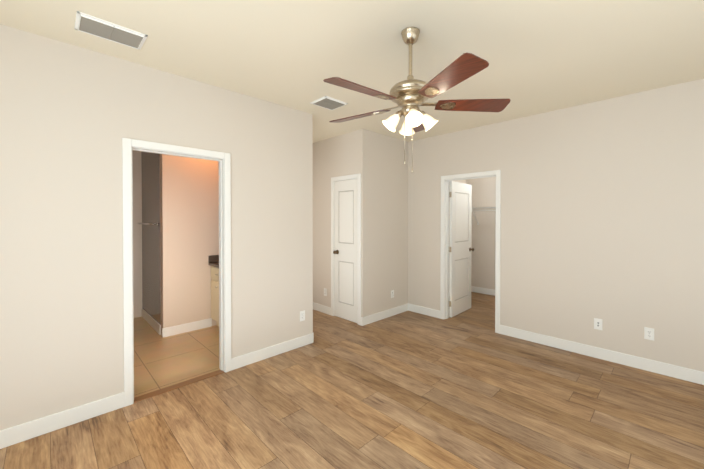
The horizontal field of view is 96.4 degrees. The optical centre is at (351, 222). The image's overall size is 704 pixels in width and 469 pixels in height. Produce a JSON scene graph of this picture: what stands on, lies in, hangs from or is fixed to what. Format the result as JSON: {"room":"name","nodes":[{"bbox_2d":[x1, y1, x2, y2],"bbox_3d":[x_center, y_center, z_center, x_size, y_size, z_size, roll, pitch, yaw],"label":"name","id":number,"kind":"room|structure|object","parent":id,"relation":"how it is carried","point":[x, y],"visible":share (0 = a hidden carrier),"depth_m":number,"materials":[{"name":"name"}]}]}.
{"room":"empty bedroom","nodes":[
{"label":"empty bedroom","id":0,"kind":"room"},
{"bbox_2d":[132,150,141,317],"bbox_3d":[-3.250,0.063,4.727,4.540,2.700,0.120,-1,1,-44],"label":"wall","id":1,"kind":"structure","parent":0,"point":[137,232],"depth_m":4.69,"materials":[{"name":"paint"}]},
{"bbox_2d":[141,151,160,334],"bbox_3d":[-2.783,0.067,4.358,0.042,2.700,1.061,-1,1,-44],"label":"wall","id":2,"kind":"structure","parent":0,"point":[151,284],"depth_m":4.31,"materials":[{"name":"brown"}]},
{"bbox_2d":[138,222,157,225],"bbox_3d":[-2.804,0.018,4.317,0.067,0.043,0.870,-1,1,-44],"label":"towel rail","id":3,"kind":"object","parent":2,"relation":"attached to","point":[143,223],"visible":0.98,"depth_m":4.14,"materials":[{"name":"silver metal"}]},
{"bbox_2d":[134,316,219,397],"bbox_3d":[-2.736,1.452,3.428,3.450,0.050,2.720,-1,1,-44],"label":"floor","id":4,"kind":"structure","parent":0,"point":[160,362],"depth_m":3.35,"materials":[{"name":"beige tile"}]},
{"bbox_2d":[134,370,223,402],"bbox_3d":[-1.502,1.430,2.780,0.720,0.007,0.079,-1,1,-44],"label":"threshold","id":5,"kind":"object","parent":4,"relation":"on","point":[170,388],"visible":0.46,"depth_m":2.74,"materials":[{"name":"brown wood"}]},
{"bbox_2d":[208,255,218,325],"bbox_3d":[-1.380,0.935,4.089,0.570,0.970,1.047,-1,1,-44],"label":"bathroom vanity","id":6,"kind":"object","parent":4,"relation":"on","point":[213,260],"visible":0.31,"depth_m":4.18,"materials":[{"name":"beige wood"}]},
{"bbox_2d":[160,154,218,334],"bbox_3d":[-1.980,0.068,4.315,1.110,2.700,0.120,-1,1,-44],"label":"wall","id":7,"kind":"structure","parent":0,"point":[189,216],"depth_m":4.08,"materials":[{"name":"paint"}]},
{"bbox_2d":[162,318,211,337],"bbox_3d":[-2.129,1.363,4.091,0.594,0.115,0.014,-1,1,-44],"label":"baseboard","id":8,"kind":"structure","parent":7,"relation":"attached to","point":[184,328],"depth_m":4.06,"materials":[{"name":"white wood"}]},
{"bbox_2d":[0,24,465,430],"bbox_3d":[-0.345,0.072,3.923,7.590,2.700,0.120,-1,1,-44],"label":"wall","id":9,"kind":"structure","parent":0,"point":[71,116],"depth_m":2.36,"materials":[{"name":"paint"}]},
{"bbox_2d":[0,392,124,448],"bbox_3d":[-2.344,1.385,1.904,1.592,0.115,0.014,-1,1,-44],"label":"baseboard","id":10,"kind":"structure","parent":9,"relation":"attached to","point":[13,435],"depth_m":2.19,"materials":[{"name":"white wood"}]},
{"bbox_2d":[122,138,230,406],"bbox_3d":[-1.519,0.387,2.787,0.846,2.093,0.152,-1,1,-44],"label":"door frame","id":11,"kind":"structure","parent":9,"relation":"attached to","point":[223,159],"depth_m":2.67,"materials":[{"name":"white wood"}]},
{"bbox_2d":[231,333,311,370],"bbox_3d":[-0.818,1.370,3.387,0.992,0.115,0.018,-1,1,-44],"label":"baseboard","id":12,"kind":"structure","parent":9,"relation":"attached to","point":[255,356],"depth_m":3.32,"materials":[{"name":"white wood"}]},
{"bbox_2d":[300,310,304,320],"bbox_3d":[-0.569,1.075,3.625,0.070,0.115,0.009,-1,1,-44],"label":"electrical outlet","id":13,"kind":"object","parent":9,"relation":"attached to","point":[302,315],"visible":1,"depth_m":3.62,"materials":[{"name":"white plastic"}]},
{"bbox_2d":[360,303,407,325],"bbox_3d":[0.515,1.356,4.691,1.064,0.115,0.034,-1,1,-44],"label":"baseboard","id":14,"kind":"structure","parent":9,"relation":"attached to","point":[378,316],"depth_m":4.60,"materials":[{"name":"white wood"}]},
{"bbox_2d":[304,112,312,335],"bbox_3d":[-1.413,0.065,4.614,0.120,2.700,2.600,-1,1,-44],"label":"wall","id":15,"kind":"structure","parent":0,"point":[308,218],"depth_m":3.68,"materials":[{"name":"paint"}]},
{"bbox_2d":[313,129,368,316],"bbox_3d":[-0.717,0.058,5.290,0.120,2.700,2.600,-1,1,-44],"label":"wall","id":16,"kind":"structure","parent":0,"point":[343,155],"depth_m":4.80,"materials":[{"name":"paint"}]},
{"bbox_2d":[313,302,330,314],"bbox_3d":[-0.991,1.348,5.489,0.014,0.115,1.952,-1,1,-44],"label":"baseboard","id":17,"kind":"structure","parent":16,"relation":"attached to","point":[316,306],"depth_m":4.93,"materials":[{"name":"white wood"}]},
{"bbox_2d":[333,179,356,322],"bbox_3d":[-0.075,0.398,4.573,0.173,2.018,0.502,-1,1,-44],"label":"closet door","id":18,"kind":"structure","parent":16,"relation":"in","point":[345,251],"depth_m":4.56,"materials":[{"name":"white wood"}]},
{"bbox_2d":[331,173,360,324],"bbox_3d":[-0.049,0.368,4.604,0.152,2.093,0.626,-1,1,-44],"label":"door frame","id":19,"kind":"structure","parent":16,"relation":"attached to","point":[346,177],"depth_m":4.46,"materials":[{"name":"white wood"}]},
{"bbox_2d":[0,292,703,468],"bbox_3d":[0.365,1.454,3.205,7.590,0.050,7.120,-1,1,-44],"label":"floor","id":20,"kind":"structure","parent":0,"point":[470,388],"depth_m":2.37,"materials":[{"name":"brown wood"}]},
{"bbox_2d":[0,0,703,142],"bbox_3d":[0.323,-1.296,3.220,7.590,0.050,7.240,-1,1,-44],"label":"ceiling","id":21,"kind":"structure","parent":0,"point":[541,56],"depth_m":2.26,"materials":[{"name":"paint"}]},
{"bbox_2d":[74,11,147,49],"bbox_3d":[-1.586,-1.252,2.079,0.360,0.016,0.240,-1,1,-44],"label":"ceiling vent","id":22,"kind":"object","parent":21,"relation":"in","point":[97,27],"visible":1,"depth_m":2.06,"materials":[{"name":"white metal"}]},
{"bbox_2d":[310,96,347,109],"bbox_3d":[-0.244,-1.264,3.353,0.310,0.016,0.270,-1,1,-44],"label":"ceiling vent","id":23,"kind":"object","parent":21,"relation":"in","point":[328,102],"visible":1,"depth_m":3.33,"materials":[{"name":"white metal"}]},
{"bbox_2d":[323,27,510,172],"bbox_3d":[0.354,-0.790,2.082,1.235,0.939,1.247,-1,1,-44],"label":"ceiling fan","id":24,"kind":"object","parent":21,"relation":"hanging from","point":[410,95],"visible":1,"depth_m":2.01,"materials":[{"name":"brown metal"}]},
{"bbox_2d":[466,177,495,289],"bbox_3d":[3.220,0.054,5.612,0.120,2.700,2.420,-1,1,-44],"label":"wall","id":25,"kind":"structure","parent":0,"point":[483,245],"depth_m":6.18,"materials":[{"name":"paint"}]},
{"bbox_2d":[471,286,494,295],"bbox_3d":[3.130,1.347,5.621,0.014,0.115,2.300,-1,1,-44],"label":"baseboard","id":26,"kind":"structure","parent":25,"relation":"attached to","point":[483,290],"depth_m":6.17,"materials":[{"name":"white wood"}]},
{"bbox_2d":[472,207,495,224],"bbox_3d":[3.022,-0.112,5.503,0.305,0.335,2.263,-1,1,-44],"label":"closet shelf","id":27,"kind":"object","parent":25,"relation":"attached to","point":[475,209],"visible":0.19,"depth_m":5.94,"materials":[{"name":"white metal"}]},
{"bbox_2d":[408,79,703,371],"bbox_3d":[2.515,0.076,3.466,0.120,2.700,4.520,-1,1,-44],"label":"wall","id":28,"kind":"structure","parent":0,"point":[602,209],"depth_m":3.33,"materials":[{"name":"paint"}]},
{"bbox_2d":[408,303,439,317],"bbox_3d":[1.114,1.355,4.827,0.014,0.115,0.552,-1,1,-44],"label":"baseboard","id":29,"kind":"structure","parent":28,"relation":"attached to","point":[414,308],"depth_m":4.82,"materials":[{"name":"white wood"}]},
{"bbox_2d":[449,181,473,317],"bbox_3d":[1.699,0.395,4.911,0.173,2.018,0.722,1,1,43],"label":"closet door","id":30,"kind":"structure","parent":28,"relation":"in","point":[460,242],"depth_m":4.86,"materials":[{"name":"white wood"}]},
{"bbox_2d":[440,170,500,333],"bbox_3d":[1.645,0.371,4.366,0.152,2.093,0.846,-1,1,-44],"label":"door frame","id":31,"kind":"structure","parent":28,"relation":"attached to","point":[444,278],"depth_m":4.58,"materials":[{"name":"white wood"}]},
{"bbox_2d":[594,318,601,329],"bbox_3d":[2.585,1.068,3.306,0.016,0.115,0.070,-1,1,-44],"label":"electrical outlet","id":32,"kind":"object","parent":28,"relation":"attached to","point":[598,324],"visible":1,"depth_m":3.31,"materials":[{"name":"white plastic"}]},
{"bbox_2d":[500,325,703,384],"bbox_3d":[2.909,1.374,2.977,0.014,0.115,2.932,-1,1,-44],"label":"baseboard","id":33,"kind":"structure","parent":28,"relation":"attached to","point":[695,376],"depth_m":3.23,"materials":[{"name":"white wood"}]},
{"bbox_2d":[644,327,653,340],"bbox_3d":[2.859,1.071,3.029,0.009,0.115,0.070,-1,1,-44],"label":"electrical outlet","id":34,"kind":"object","parent":28,"relation":"attached to","point":[648,333],"visible":1,"depth_m":3.03,"materials":[{"name":"white plastic"}]}
]}

